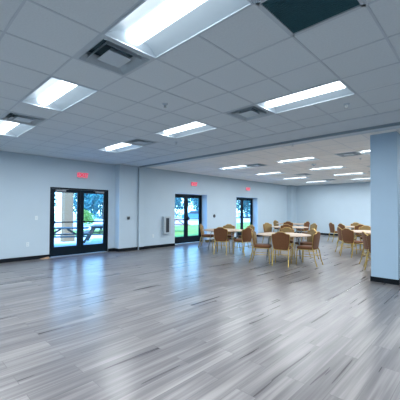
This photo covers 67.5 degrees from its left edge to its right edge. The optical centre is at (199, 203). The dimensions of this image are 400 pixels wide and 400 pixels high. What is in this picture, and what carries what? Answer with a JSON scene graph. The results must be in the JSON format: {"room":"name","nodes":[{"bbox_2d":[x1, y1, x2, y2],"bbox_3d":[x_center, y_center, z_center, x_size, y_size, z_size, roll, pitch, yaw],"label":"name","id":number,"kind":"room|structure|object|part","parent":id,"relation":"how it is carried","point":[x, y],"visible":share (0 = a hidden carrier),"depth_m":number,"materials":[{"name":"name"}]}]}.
{"room":"event hall","nodes":[
{"label":"event hall","id":0,"kind":"room"},
{"bbox_2d":[0,151,295,258],"bbox_3d":[-1.374,0.047,11.894,0.740,3.282,21.500,-1,-2,44],"label":"wall","id":1,"kind":"structure","parent":0,"point":[146,195],"depth_m":10.54,"materials":[{"name":"paint"}]},
{"bbox_2d":[49,187,107,257],"bbox_3d":[-3.874,0.566,9.693,0.150,2.130,1.920,-1,-2,44],"label":"door","id":2,"kind":"structure","parent":1,"relation":"in","point":[79,248],"depth_m":9.67,"materials":[{"name":"metal"}]},
{"bbox_2d":[77,172,86,178],"bbox_3d":[-3.798,-0.934,9.692,0.053,0.220,0.369,-1,-2,44],"label":"exit sign","id":3,"kind":"object","parent":1,"relation":"attached to","point":[82,175],"visible":1,"depth_m":9.66,"materials":[{"name":"red plastic"}]},
{"bbox_2d":[0,232,295,262],"bbox_3d":[-1.400,1.635,11.883,21.008,0.105,0.400,1,-2,-45],"label":"baseboard","id":4,"kind":"structure","parent":1,"relation":"attached to","point":[171,244],"depth_m":10.39,"materials":[{"name":"black plastic"}]},
{"bbox_2d":[162,217,170,233],"bbox_3d":[-1.308,0.835,11.755,0.130,0.680,0.340,-1,-2,44],"label":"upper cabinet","id":5,"kind":"object","parent":1,"relation":"attached to","point":[166,221],"visible":1,"depth_m":11.69,"materials":[{"name":"metal"}]},
{"bbox_2d":[5,151,359,185],"bbox_3d":[3.171,-1.409,7.540,13.080,0.006,21.000,-1,-2,44],"label":"trim","id":6,"kind":"structure","parent":1,"relation":"attached to","point":[5,151],"depth_m":11.39,"materials":[{"name":"metal"}]},
{"bbox_2d":[175,194,201,244],"bbox_3d":[-0.602,0.650,13.080,0.150,2.130,1.920,-1,-2,44],"label":"door","id":7,"kind":"structure","parent":1,"relation":"in","point":[185,239],"depth_m":13.14,"materials":[{"name":"metal"}]},
{"bbox_2d":[0,0,399,161],"bbox_3d":[-1.097,-1.525,2.905,12.780,0.006,8.400,-1,-2,44],"label":"grid","id":8,"kind":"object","parent":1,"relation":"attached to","point":[4,32],"depth_m":3.60,"materials":[{"name":"metal"}]},
{"bbox_2d":[236,197,252,237],"bbox_3d":[2.260,0.724,16.043,0.150,2.130,1.920,-1,-2,44],"label":"door","id":9,"kind":"structure","parent":1,"relation":"in","point":[241,217],"depth_m":16.08,"materials":[{"name":"metal"}]},
{"bbox_3d":[2.242,0.724,16.060,0.100,2.130,1.920,-1,-2,44],"label":"frame","id":10,"kind":"part","parent":9,"relation":"part of","materials":[{"name":"black metal"}]},
{"bbox_2d":[120,109,399,164],"bbox_3d":[1.821,-1.446,5.925,12.780,0.013,0.060,-1,-2,44],"label":"trim","id":11,"kind":"structure","parent":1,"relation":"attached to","point":[399,109],"depth_m":6.02,"materials":[{"name":"metal"}]},
{"bbox_2d":[122,111,399,167],"bbox_3d":[2.122,-1.448,6.482,13.320,0.020,1.220,-1,-2,44],"label":"trim","id":12,"kind":"structure","parent":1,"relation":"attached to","point":[388,118],"depth_m":6.56,"materials":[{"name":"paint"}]},
{"bbox_2d":[0,235,399,399],"bbox_3d":[3.179,1.693,7.456,13.420,0.150,21.500,-1,-2,44],"label":"floor","id":13,"kind":"structure","parent":0,"point":[186,321],"depth_m":3.70,"materials":[{"name":"grey laminate"}]},
{"bbox_2d":[198,224,214,247],"bbox_3d":[0.253,1.240,11.641,0.588,0.908,0.480,0,-1,14],"label":"banquet chair","id":14,"kind":"object","parent":13,"relation":"on","point":[201,226],"visible":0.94,"depth_m":11.49,"materials":[{"name":"brown fabric"}]},
{"bbox_3d":[0.306,1.224,11.629,0.476,0.083,0.464,0,-1,14],"label":"seat","id":15,"kind":"part","parent":14,"relation":"part of","materials":[{"name":"brown fabric"}]},
{"bbox_2d":[213,227,229,254],"bbox_3d":[0.728,1.209,10.000,0.480,0.908,0.588,0,-1,16],"label":"banquet chair","id":16,"kind":"object","parent":13,"relation":"on","point":[220,233],"visible":1,"depth_m":9.81,"materials":[{"name":"brown fabric"}]},
{"bbox_3d":[0.677,0.983,9.822,0.444,0.429,0.126,0,-1,16],"label":"backrest","id":17,"kind":"part","parent":16,"relation":"part of","materials":[{"name":"brown fabric"}]},
{"bbox_2d":[203,228,242,251],"bbox_3d":[0.868,1.301,10.741,1.540,0.754,1.540,0,-1,33],"label":"round table","id":18,"kind":"object","parent":13,"relation":"on","point":[211,230],"visible":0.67,"depth_m":10.71,"materials":[{"name":"beige laminate"}]},
{"bbox_2d":[221,224,234,247],"bbox_3d":[1.086,1.242,11.566,0.480,0.908,0.588,0,-1,15],"label":"banquet chair","id":19,"kind":"object","parent":13,"relation":"on","point":[229,226],"visible":0.58,"depth_m":11.69,"materials":[{"name":"beige fabric"}]},
{"bbox_2d":[224,225,233,234],"bbox_3d":[1.131,1.018,11.737,0.422,0.410,0.094,0,-1,15],"label":"cushion","id":20,"kind":"object","parent":19,"relation":"on","point":[226,226],"depth_m":11.72,"materials":[{"name":"fabric"}]},
{"bbox_2d":[233,227,253,255],"bbox_3d":[1.438,1.209,9.863,0.480,0.908,0.588,1,-1,-33],"label":"banquet chair","id":21,"kind":"object","parent":13,"relation":"on","point":[246,233],"visible":0.91,"depth_m":9.70,"materials":[{"name":"brown fabric"}]},
{"bbox_3d":[1.408,1.194,9.909,0.464,0.083,0.476,1,-1,-33],"label":"seat","id":22,"kind":"part","parent":21,"relation":"part of","materials":[{"name":"brown fabric"}]},
{"bbox_3d":[1.542,0.984,9.708,0.444,0.429,0.126,1,-1,-33],"label":"backrest","id":23,"kind":"part","parent":21,"relation":"part of","materials":[{"name":"brown fabric"}]},
{"bbox_2d":[237,225,254,248],"bbox_3d":[1.749,1.239,11.245,0.588,0.908,0.480,1,-1,-30],"label":"banquet chair","id":24,"kind":"object","parent":13,"relation":"on","point":[250,226],"visible":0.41,"depth_m":11.24,"materials":[{"name":"brown fabric"}]},
{"bbox_2d":[249,230,271,263],"bbox_3d":[1.705,1.181,8.402,0.588,0.908,0.480,0,-1,22],"label":"banquet chair","id":25,"kind":"object","parent":13,"relation":"on","point":[254,236],"visible":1,"depth_m":8.28,"materials":[{"name":"brown fabric"}]},
{"bbox_2d":[253,230,256,243],"bbox_3d":[1.547,0.954,8.471,0.094,0.410,0.422,0,-1,22],"label":"cushion","id":26,"kind":"object","parent":25,"relation":"on","point":[254,233],"depth_m":8.42,"materials":[{"name":"fabric"}]},
{"bbox_3d":[1.756,1.164,8.382,0.476,0.083,0.464,0,-1,22],"label":"seat","id":27,"kind":"part","parent":25,"relation":"part of","materials":[{"name":"brown fabric"}]},
{"bbox_2d":[262,223,271,242],"bbox_3d":[3.078,1.284,13.139,0.480,0.908,0.588,1,-1,-24],"label":"banquet chair","id":28,"kind":"object","parent":13,"relation":"on","point":[267,227],"visible":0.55,"depth_m":13.28,"materials":[{"name":"beige fabric"}]},
{"bbox_2d":[264,223,270,231],"bbox_3d":[3.010,1.059,13.301,0.422,0.410,0.094,1,-1,-24],"label":"cushion","id":29,"kind":"object","parent":28,"relation":"on","point":[267,227],"depth_m":13.28,"materials":[{"name":"fabric"}]},
{"bbox_2d":[273,220,280,231],"bbox_3d":[4.367,1.360,16.575,0.480,0.908,0.588,1,-2,-40],"label":"banquet chair","id":30,"kind":"object","parent":13,"relation":"on","point":[274,221],"visible":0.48,"depth_m":16.64,"materials":[{"name":"brown fabric"}]},
{"bbox_2d":[271,231,291,266],"bbox_3d":[2.180,1.174,7.974,0.480,0.908,0.588,0,-1,23],"label":"banquet chair","id":31,"kind":"object","parent":13,"relation":"on","point":[280,240],"visible":1,"depth_m":7.80,"materials":[{"name":"brown fabric"}]},
{"bbox_3d":[2.106,0.948,7.804,0.444,0.429,0.126,0,-1,23],"label":"backrest","id":32,"kind":"part","parent":31,"relation":"part of","materials":[{"name":"brown fabric"}]},
{"bbox_3d":[2.202,1.159,8.025,0.464,0.083,0.476,0,-1,23],"label":"seat","id":33,"kind":"part","parent":31,"relation":"part of","materials":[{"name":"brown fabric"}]},
{"bbox_2d":[257,232,310,261],"bbox_3d":[2.471,1.270,8.845,1.540,0.754,1.540,0,-1,15],"label":"round table","id":34,"kind":"object","parent":13,"relation":"on","point":[269,234],"visible":0.74,"depth_m":8.71,"materials":[{"name":"laminate"}]},
{"bbox_2d":[278,227,293,256],"bbox_3d":[2.793,1.212,9.694,0.480,0.908,0.588,0,-1,21],"label":"banquet chair","id":35,"kind":"object","parent":13,"relation":"on","point":[288,229],"visible":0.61,"depth_m":9.83,"materials":[{"name":"gold metal"}]},
{"bbox_2d":[280,228,292,239],"bbox_3d":[2.855,0.988,9.860,0.422,0.410,0.094,0,-1,21],"label":"cushion","id":36,"kind":"object","parent":35,"relation":"on","point":[289,230],"depth_m":9.85,"materials":[{"name":"fabric"}]},
{"bbox_2d":[280,224,293,246],"bbox_3d":[3.558,1.267,12.205,0.480,0.908,0.588,0,-1,24],"label":"banquet chair","id":37,"kind":"object","parent":13,"relation":"on","point":[284,225],"visible":0.36,"depth_m":12.01,"materials":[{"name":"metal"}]},
{"bbox_2d":[271,226,308,241],"bbox_3d":[3.870,1.360,12.914,1.540,0.754,1.540,0,-1,-8],"label":"round table","id":38,"kind":"object","parent":13,"relation":"on","point":[278,227],"visible":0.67,"depth_m":12.97,"materials":[{"name":"beige laminate"}]},
{"bbox_2d":[276,223,303,238],"bbox_3d":[4.878,1.427,15.972,1.540,0.754,1.540,0,-1,27],"label":"round table","id":39,"kind":"object","parent":13,"relation":"on","point":[298,224],"visible":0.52,"depth_m":15.83,"materials":[{"name":"beige laminate"}]},
{"bbox_2d":[297,221,309,238],"bbox_3d":[5.321,1.339,15.355,0.480,0.908,0.588,1,-1,-36],"label":"banquet chair","id":40,"kind":"object","parent":13,"relation":"on","point":[306,224],"visible":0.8,"depth_m":15.18,"materials":[{"name":"brown fabric"}]},
{"bbox_3d":[5.433,1.114,15.205,0.444,0.429,0.126,1,-1,-36],"label":"backrest","id":41,"kind":"part","parent":40,"relation":"part of","materials":[{"name":"brown fabric"}]},
{"bbox_2d":[294,229,318,258],"bbox_3d":[3.214,1.200,9.033,0.588,0.908,0.480,1,-1,-14],"label":"banquet chair","id":42,"kind":"object","parent":13,"relation":"on","point":[311,232],"visible":0.63,"depth_m":9.02,"materials":[{"name":"brown fabric"}]},
{"bbox_3d":[3.162,1.184,9.020,0.476,0.083,0.464,1,-1,-14],"label":"seat","id":43,"kind":"part","parent":42,"relation":"part of","materials":[{"name":"brown fabric"}]},
{"bbox_2d":[307,229,314,241],"bbox_3d":[3.382,0.975,9.079,0.094,0.410,0.422,1,-1,-14],"label":"cushion","id":44,"kind":"object","parent":42,"relation":"on","point":[312,231],"depth_m":9.08,"materials":[{"name":"fabric"}]},
{"bbox_2d":[301,223,316,240],"bbox_3d":[4.759,1.288,12.957,0.588,0.908,0.480,1,-1,-15],"label":"banquet chair","id":45,"kind":"object","parent":13,"relation":"on","point":[312,226],"visible":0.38,"depth_m":12.97,"materials":[{"name":"beige fabric"}]},
{"bbox_2d":[296,231,322,266],"bbox_3d":[2.943,1.179,8.034,0.588,0.908,0.480,-1,-2,42],"label":"banquet chair","id":46,"kind":"object","parent":13,"relation":"on","point":[316,237],"visible":1,"depth_m":7.90,"materials":[{"name":"brown fabric"}]},
{"bbox_3d":[2.903,1.163,8.071,0.476,0.083,0.464,-1,-2,42],"label":"seat","id":47,"kind":"part","parent":46,"relation":"part of","materials":[{"name":"brown fabric"}]},
{"bbox_3d":[3.085,0.955,7.910,0.126,0.429,0.444,-1,-2,42],"label":"backrest","id":48,"kind":"part","parent":46,"relation":"part of","materials":[{"name":"brown fabric"}]},
{"bbox_2d":[328,222,337,241],"bbox_3d":[6.316,1.315,13.928,0.588,0.908,0.480,0,-1,-5],"label":"banquet chair","id":49,"kind":"object","parent":13,"relation":"on","point":[331,225],"visible":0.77,"depth_m":13.86,"materials":[{"name":"brown fabric"}]},
{"bbox_3d":[6.127,1.091,13.917,0.126,0.429,0.444,0,-1,-5],"label":"backrest","id":50,"kind":"part","parent":49,"relation":"part of","materials":[{"name":"brown fabric"}]},
{"bbox_2d":[336,223,354,244],"bbox_3d":[6.322,1.296,12.997,0.588,0.908,0.480,0,-1,-10],"label":"banquet chair","id":51,"kind":"object","parent":13,"relation":"on","point":[340,225],"visible":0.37,"depth_m":12.90,"materials":[{"name":"brown fabric"}]},
{"bbox_2d":[335,227,356,253],"bbox_3d":[5.006,1.234,10.280,0.588,0.908,0.480,0,-1,7],"label":"banquet chair","id":52,"kind":"object","parent":13,"relation":"on","point":[339,229],"visible":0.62,"depth_m":10.25,"materials":[{"name":"brown fabric"}]},
{"bbox_3d":[4.818,1.011,10.307,0.126,0.429,0.444,0,-1,7],"label":"backrest","id":53,"kind":"part","parent":52,"relation":"part of","materials":[{"name":"brown fabric"}]},
{"bbox_2d":[340,228,364,257],"bbox_3d":[4.840,1.218,9.530,0.588,0.908,0.480,1,-1,-24],"label":"banquet chair","id":54,"kind":"object","parent":13,"relation":"on","point":[347,234],"visible":0.98,"depth_m":9.40,"materials":[{"name":"brown fabric"}]},
{"bbox_3d":[4.667,0.993,9.459,0.126,0.429,0.444,1,-1,-24],"label":"backrest","id":55,"kind":"part","parent":54,"relation":"part of","materials":[{"name":"brown fabric"}]},
{"bbox_3d":[4.890,1.202,9.553,0.476,0.083,0.464,1,-1,-24],"label":"seat","id":56,"kind":"part","parent":54,"relation":"part of","materials":[{"name":"brown fabric"}]},
{"bbox_2d":[354,224,363,245],"bbox_3d":[6.660,1.284,12.349,0.480,0.908,0.588,0,-1,32],"label":"banquet chair","id":57,"kind":"object","parent":13,"relation":"on","point":[358,225],"visible":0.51,"depth_m":12.24,"materials":[{"name":"brown fabric"}]},
{"bbox_3d":[6.561,1.058,12.192,0.444,0.429,0.126,0,-1,32],"label":"backrest","id":58,"kind":"part","parent":57,"relation":"part of","materials":[{"name":"brown fabric"}]},
{"bbox_2d":[350,230,370,252],"bbox_3d":[5.757,1.313,10.189,1.540,0.754,1.540,1,-1,-25],"label":"round table","id":59,"kind":"object","parent":13,"relation":"on","point":[355,231],"visible":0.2,"depth_m":10.16,"materials":[{"name":"beige laminate"}]},
{"bbox_2d":[359,231,370,266],"bbox_3d":[4.583,1.184,7.922,0.588,0.908,0.480,0,-1,13],"label":"banquet chair","id":60,"kind":"object","parent":13,"relation":"on","point":[364,234],"visible":0.52,"depth_m":7.93,"materials":[{"name":"gold metal"}]},
{"bbox_3d":[4.398,0.962,7.969,0.126,0.429,0.444,0,-1,13],"label":"backrest","id":61,"kind":"part","parent":60,"relation":"part of","materials":[{"name":"brown fabric"}]},
{"bbox_2d":[359,225,370,250],"bbox_3d":[6.136,1.254,11.018,0.480,0.908,0.588,0,-1,25],"label":"banquet chair","id":62,"kind":"object","parent":13,"relation":"on","point":[365,227],"visible":0.43,"depth_m":11.19,"materials":[{"name":"gold metal"}]},
{"bbox_2d":[360,226,370,235],"bbox_3d":[6.209,1.030,11.179,0.422,0.410,0.094,0,-1,25],"label":"cushion","id":63,"kind":"object","parent":62,"relation":"on","point":[363,227],"depth_m":11.20,"materials":[{"name":"fabric"}]},
{"bbox_2d":[364,234,370,269],"bbox_3d":[4.346,1.168,7.188,0.588,0.908,0.480,0,-1,-9],"label":"banquet chair","id":64,"kind":"object","parent":13,"relation":"on","point":[368,237],"visible":0.25,"depth_m":7.31,"materials":[{"name":"gold metal"}]},
{"bbox_3d":[4.159,0.944,7.162,0.126,0.429,0.444,0,-1,-9],"label":"backrest","id":65,"kind":"part","parent":64,"relation":"part of","materials":[{"name":"brown fabric"}]},
{"bbox_2d":[370,131,399,284],"bbox_3d":[3.887,0.081,6.228,0.504,3.032,0.504,-1,-2,44],"label":"pillar","id":66,"kind":"structure","parent":13,"relation":"on","point":[384,147],"depth_m":6.04,"materials":[{"name":"paint"}]},
{"bbox_2d":[0,0,399,164],"bbox_3d":[-1.247,-1.525,2.980,13.300,0.001,8.500,-1,-2,44],"label":"ceiling","id":67,"kind":"structure","parent":0,"point":[249,31],"depth_m":3.53,"materials":[{"name":"tile"}]},
{"bbox_2d":[0,119,35,136],"bbox_3d":[-3.743,-1.516,5.868,1.211,0.095,0.602,-1,-2,44],"label":"ceiling light","id":68,"kind":"object","parent":67,"relation":"attached to","point":[9,128],"visible":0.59,"depth_m":5.96,"materials":[{"name":"white plastic"}]},
{"bbox_3d":[-4.156,-1.514,6.267,0.030,0.085,0.570,-1,-2,44],"label":"plate","id":69,"kind":"part","parent":68,"relation":"part of","materials":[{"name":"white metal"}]},
{"bbox_2d":[0,111,47,125],"bbox_3d":[-3.085,-1.534,5.233,0.604,0.128,0.604,-1,-2,44],"label":"ceiling vent","id":70,"kind":"object","parent":67,"relation":"in","point":[9,116],"visible":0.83,"depth_m":5.25,"materials":[{"name":"metal"}]},
{"bbox_3d":[-3.085,-1.501,5.233,0.256,0.062,0.256,-1,-2,44],"label":"plate","id":71,"kind":"part","parent":70,"relation":"part of","materials":[{"name":"metal"}]},
{"bbox_2d":[20,76,97,111],"bbox_3d":[-1.989,-1.542,4.175,1.211,0.095,0.602,-1,-2,44],"label":"ceiling light","id":72,"kind":"object","parent":67,"relation":"attached to","point":[54,93],"visible":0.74,"depth_m":4.22,"materials":[{"name":"white plastic"}]},
{"bbox_3d":[-2.402,-1.541,4.574,0.030,0.085,0.570,-1,-2,44],"label":"plate","id":73,"kind":"part","parent":72,"relation":"part of","materials":[{"name":"white metal"}]},
{"bbox_2d":[73,34,154,76],"bbox_3d":[-0.892,-1.567,3.116,0.604,0.128,0.604,-1,-2,44],"label":"ceiling vent","id":74,"kind":"object","parent":67,"relation":"in","point":[105,53],"visible":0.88,"depth_m":3.13,"materials":[{"name":"metal"}]},
{"bbox_3d":[-0.892,-1.626,3.117,0.602,0.010,0.602,-1,-2,44],"label":"duct plate","id":75,"kind":"part","parent":74,"relation":"part of","materials":[{"name":"grey metal"}]},
{"bbox_3d":[-0.892,-1.534,3.116,0.256,0.062,0.256,-1,-2,44],"label":"plate","id":76,"kind":"part","parent":74,"relation":"part of","materials":[{"name":"metal"}]},
{"bbox_2d":[97,142,142,152],"bbox_3d":[-2.049,-1.472,7.622,1.211,0.095,0.602,-1,-2,44],"label":"ceiling light","id":77,"kind":"object","parent":67,"relation":"attached to","point":[119,147],"visible":0.65,"depth_m":7.75,"materials":[{"name":"white plastic"}]},
{"bbox_2d":[123,138,158,145],"bbox_3d":[-1.391,-1.490,6.987,0.604,0.128,0.604,-1,-2,44],"label":"ceiling vent","id":78,"kind":"object","parent":67,"relation":"in","point":[137,141],"visible":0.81,"depth_m":6.96,"materials":[{"name":"metal"}]},
{"bbox_3d":[-1.391,-1.457,6.986,0.256,0.062,0.256,-1,-2,44],"label":"plate","id":79,"kind":"part","parent":78,"relation":"part of","materials":[{"name":"metal"}]},
{"bbox_2d":[102,0,253,58],"bbox_3d":[-0.234,-1.569,2.481,1.211,0.095,0.602,-1,-2,44],"label":"ceiling light","id":80,"kind":"object","parent":67,"relation":"attached to","point":[153,28],"visible":1,"depth_m":2.58,"materials":[{"name":"white plastic"}]},
{"bbox_3d":[-0.648,-1.567,2.880,0.030,0.085,0.570,-1,-2,44],"label":"plate","id":81,"kind":"part","parent":80,"relation":"part of","materials":[{"name":"white ceramic"}]},
{"bbox_2d":[155,121,216,137],"bbox_3d":[-0.295,-1.498,5.928,1.211,0.095,0.602,-1,-2,44],"label":"ceiling light","id":82,"kind":"object","parent":67,"relation":"attached to","point":[194,127],"visible":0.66,"depth_m":6.00,"materials":[{"name":"white plastic"}]},
{"bbox_3d":[-0.708,-1.497,6.327,0.030,0.085,0.570,-1,-2,44],"label":"plate","id":83,"kind":"part","parent":82,"relation":"part of","materials":[{"name":"white plastic"}]},
{"bbox_2d":[223,104,274,120],"bbox_3d":[0.802,-1.524,4.870,0.604,0.128,0.604,-1,-2,44],"label":"ceiling vent","id":84,"kind":"object","parent":67,"relation":"in","point":[251,112],"visible":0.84,"depth_m":4.87,"materials":[{"name":"metal"}]},
{"bbox_3d":[0.801,-1.490,4.869,0.256,0.062,0.256,-1,-2,44],"label":"plate","id":85,"kind":"part","parent":84,"relation":"part of","materials":[{"name":"metal"}]},
{"bbox_2d":[255,80,355,113],"bbox_3d":[1.459,-1.525,4.235,1.211,0.095,0.602,-1,-2,44],"label":"ceiling light","id":86,"kind":"object","parent":67,"relation":"attached to","point":[337,89],"visible":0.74,"depth_m":4.25,"materials":[{"name":"white plastic"}]},
{"bbox_3d":[1.046,-1.524,4.634,0.030,0.085,0.570,-1,-2,44],"label":"plate","id":87,"kind":"part","parent":86,"relation":"part of","materials":[{"name":"white plastic"}]},
{"bbox_2d":[255,0,365,36],"bbox_3d":[0.847,-1.532,2.284,0.602,0.021,0.602,-1,-2,44],"label":"ceiling opening","id":88,"kind":"object","parent":67,"relation":"in","point":[296,17],"visible":1,"depth_m":2.37,"materials":[{"name":"ceramic"}]},
{"bbox_2d":[150,128,399,185],"bbox_3d":[6.540,-1.325,11.042,13.300,0.001,11.480,-1,-2,44],"label":"ceiling","id":89,"kind":"structure","parent":0,"point":[357,138],"depth_m":10.23,"materials":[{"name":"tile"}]},
{"bbox_2d":[217,165,250,169],"bbox_3d":[1.300,-1.386,11.089,1.211,0.095,0.602,-1,-2,44],"label":"ceiling light","id":90,"kind":"object","parent":89,"relation":"attached to","point":[241,166],"visible":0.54,"depth_m":11.23,"materials":[{"name":"white plastic"}]},
{"bbox_2d":[245,163,266,166],"bbox_3d":[1.958,-1.404,10.454,0.604,0.128,0.604,-1,-2,44],"label":"ceiling vent","id":91,"kind":"object","parent":89,"relation":"in","point":[257,164],"visible":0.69,"depth_m":10.42,"materials":[{"name":"metal"}]},
{"bbox_2d":[255,172,283,175],"bbox_3d":[2.994,-1.342,12.843,1.211,0.095,0.602,-1,-2,44],"label":"ceiling light","id":92,"kind":"object","parent":89,"relation":"attached to","point":[272,173],"visible":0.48,"depth_m":12.94,"materials":[{"name":"white plastic"}]},
{"bbox_2d":[283,177,308,179],"bbox_3d":[4.688,-1.299,14.597,1.211,0.095,0.602,-1,-2,44],"label":"ceiling light","id":93,"kind":"object","parent":89,"relation":"attached to","point":[296,177],"visible":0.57,"depth_m":14.75,"materials":[{"name":"white plastic"}]},
{"bbox_2d":[275,157,319,163],"bbox_3d":[3.055,-1.412,9.396,1.211,0.095,0.602,-1,-2,44],"label":"ceiling light","id":94,"kind":"object","parent":89,"relation":"attached to","point":[306,158],"visible":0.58,"depth_m":9.49,"materials":[{"name":"white plastic"}]},
{"bbox_2d":[309,166,346,170],"bbox_3d":[4.748,-1.369,11.149,1.211,0.095,0.602,-1,-2,44],"label":"ceiling light","id":95,"kind":"object","parent":89,"relation":"attached to","point":[335,167],"visible":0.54,"depth_m":11.25,"materials":[{"name":"white plastic"}]},
{"bbox_2d":[335,151,363,156],"bbox_3d":[4.151,-1.437,8.338,0.604,0.128,0.604,-1,-2,44],"label":"ceiling vent","id":96,"kind":"object","parent":89,"relation":"in","point":[355,153],"visible":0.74,"depth_m":8.31,"materials":[{"name":"metal"}]},
{"bbox_2d":[335,172,365,175],"bbox_3d":[6.442,-1.325,12.903,1.211,0.095,0.602,-1,-2,44],"label":"ceiling light","id":97,"kind":"object","parent":89,"relation":"attached to","point":[361,172],"visible":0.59,"depth_m":13.02,"materials":[{"name":"white plastic"}]},
{"bbox_2d":[358,150,369,153],"bbox_3d":[4.809,-1.439,7.702,1.211,0.095,0.602,-1,-2,44],"label":"ceiling light","id":98,"kind":"object","parent":89,"relation":"attached to","point":[363,151],"visible":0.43,"depth_m":8.10,"materials":[{"name":"white plastic"}]},
{"bbox_2d":[296,182,370,233],"bbox_3d":[10.689,0.166,15.014,13.080,3.282,0.250,-1,-2,44],"label":"wall","id":99,"kind":"structure","parent":0,"point":[346,204],"depth_m":17.59,"materials":[{"name":"paint"}]},
{"bbox_2d":[297,232,359,236],"bbox_3d":[10.663,1.750,14.817,12.480,0.105,0.013,-1,-2,44],"label":"baseboard","id":100,"kind":"structure","parent":99,"relation":"attached to","point":[297,232],"depth_m":17.76,"materials":[{"name":"black plastic"}]},
{"label":"outside","id":101,"kind":"structure","parent":0,"visible":0},
{"bbox_2d":[54,213,249,229],"bbox_3d":[-18.844,3.025,73.747,110.380,0.190,240.000,-1,-2,44],"label":"ground","id":102,"kind":"structure","parent":101,"point":[193,221],"depth_m":40.61,"materials":[{"name":"grey concrete"}]},
{"bbox_2d":[73,193,102,219],"bbox_3d":[-13.947,-0.516,36.688,6.082,5.824,5.104,-1,-2,40],"label":"tree","id":103,"kind":"object","parent":102,"relation":"on","point":[89,199],"visible":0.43,"depth_m":36.14,"materials":[{"name":"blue plant"}]},
{"bbox_2d":[84,210,94,225],"bbox_3d":[-10.509,1.205,27.720,1.584,1.704,1.793,1,-1,-26],"label":"tree","id":104,"kind":"object","parent":102,"relation":"on","point":[87,217],"visible":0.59,"depth_m":27.71,"materials":[{"name":"green plant"}]},
{"bbox_2d":[89,200,102,218],"bbox_3d":[-16.192,-1.457,49.233,8.743,8.372,7.337,0,-1,17],"label":"tree","id":105,"kind":"object","parent":102,"relation":"on","point":[101,203],"visible":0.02,"depth_m":47.88,"materials":[{"name":"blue plant"}]},
{"bbox_2d":[54,222,249,236],"bbox_3d":[8.984,2.284,36.805,13.750,0.060,54.500,-1,-2,44],"label":"lawn","id":106,"kind":"structure","parent":102,"relation":"on","point":[192,229],"depth_m":22.20,"materials":[{"name":"green plant"}]},
{"bbox_2d":[175,198,191,216],"bbox_3d":[-4.785,-1.101,55.793,7.018,8.008,8.363,0,-1,-5],"label":"tree","id":107,"kind":"object","parent":102,"relation":"on","point":[178,201],"visible":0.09,"depth_m":54.01,"materials":[{"name":"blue plant"}]},
{"bbox_2d":[182,211,197,219],"bbox_3d":[-0.392,1.686,43.461,4.438,1.420,1.800,0,-1,1],"label":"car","id":108,"kind":"object","parent":102,"relation":"on","point":[192,214],"visible":0.27,"depth_m":42.62,"materials":[{"name":"metal"}]},
{"bbox_2d":[188,198,197,210],"bbox_3d":[0.453,-0.216,48.135,5.104,5.824,6.082,0,-1,18],"label":"tree","id":109,"kind":"object","parent":102,"relation":"on","point":[195,200],"visible":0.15,"depth_m":47.04,"materials":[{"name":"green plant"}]},
{"bbox_2d":[236,200,249,216],"bbox_3d":[8.326,-0.691,56.334,6.380,7.280,7.603,0,-1,18],"label":"tree","id":110,"kind":"object","parent":102,"relation":"on","point":[246,204],"visible":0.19,"depth_m":55.58,"materials":[{"name":"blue plant"}]},
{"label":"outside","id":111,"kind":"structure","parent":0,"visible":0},
{"bbox_2d":[54,235,102,246],"bbox_3d":[-3.150,1.799,15.513,6.880,0.050,42.000,-1,-2,44],"label":"patio","id":112,"kind":"structure","parent":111,"point":[94,239],"depth_m":13.39,"materials":[{"name":"concrete"}]},
{"bbox_2d":[56,192,74,241],"bbox_3d":[-6.225,0.165,13.851,0.520,3.120,0.680,-1,-2,44],"label":"patio column","id":113,"kind":"structure","parent":112,"relation":"on","point":[64,204],"depth_m":13.74,"materials":[{"name":"beige paint"}]},
{"bbox_2d":[54,227,89,237],"bbox_3d":[-5.337,1.317,11.723,1.800,0.782,1.520,1,-1,-16],"label":"picnic table","id":114,"kind":"object","parent":112,"relation":"on","point":[58,228],"visible":0.47,"depth_m":11.67,"materials":[{"name":"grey wood"}]},
{"bbox_3d":[-5.165,1.225,11.129,1.800,0.040,0.280,1,-1,-16],"label":"bench seat","id":115,"kind":"part","parent":114,"relation":"part of","materials":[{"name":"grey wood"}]},
{"bbox_3d":[-5.507,1.248,12.321,1.800,0.040,0.280,1,-1,-16],"label":"bench seat","id":116,"kind":"part","parent":114,"relation":"part of","materials":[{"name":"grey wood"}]},
{"bbox_2d":[83,224,102,242],"bbox_3d":[-4.565,1.362,13.756,1.520,0.782,1.800,1,-1,-13],"label":"picnic table","id":117,"kind":"object","parent":112,"relation":"on","point":[91,231],"visible":0.49,"depth_m":13.11,"materials":[{"name":"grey wood"}]},
{"bbox_3d":[-4.411,1.179,13.117,1.480,0.360,0.040,1,-1,-13],"label":"cross rail","id":118,"kind":"part","parent":117,"relation":"part of","materials":[{"name":"grey wood"}]}
]}

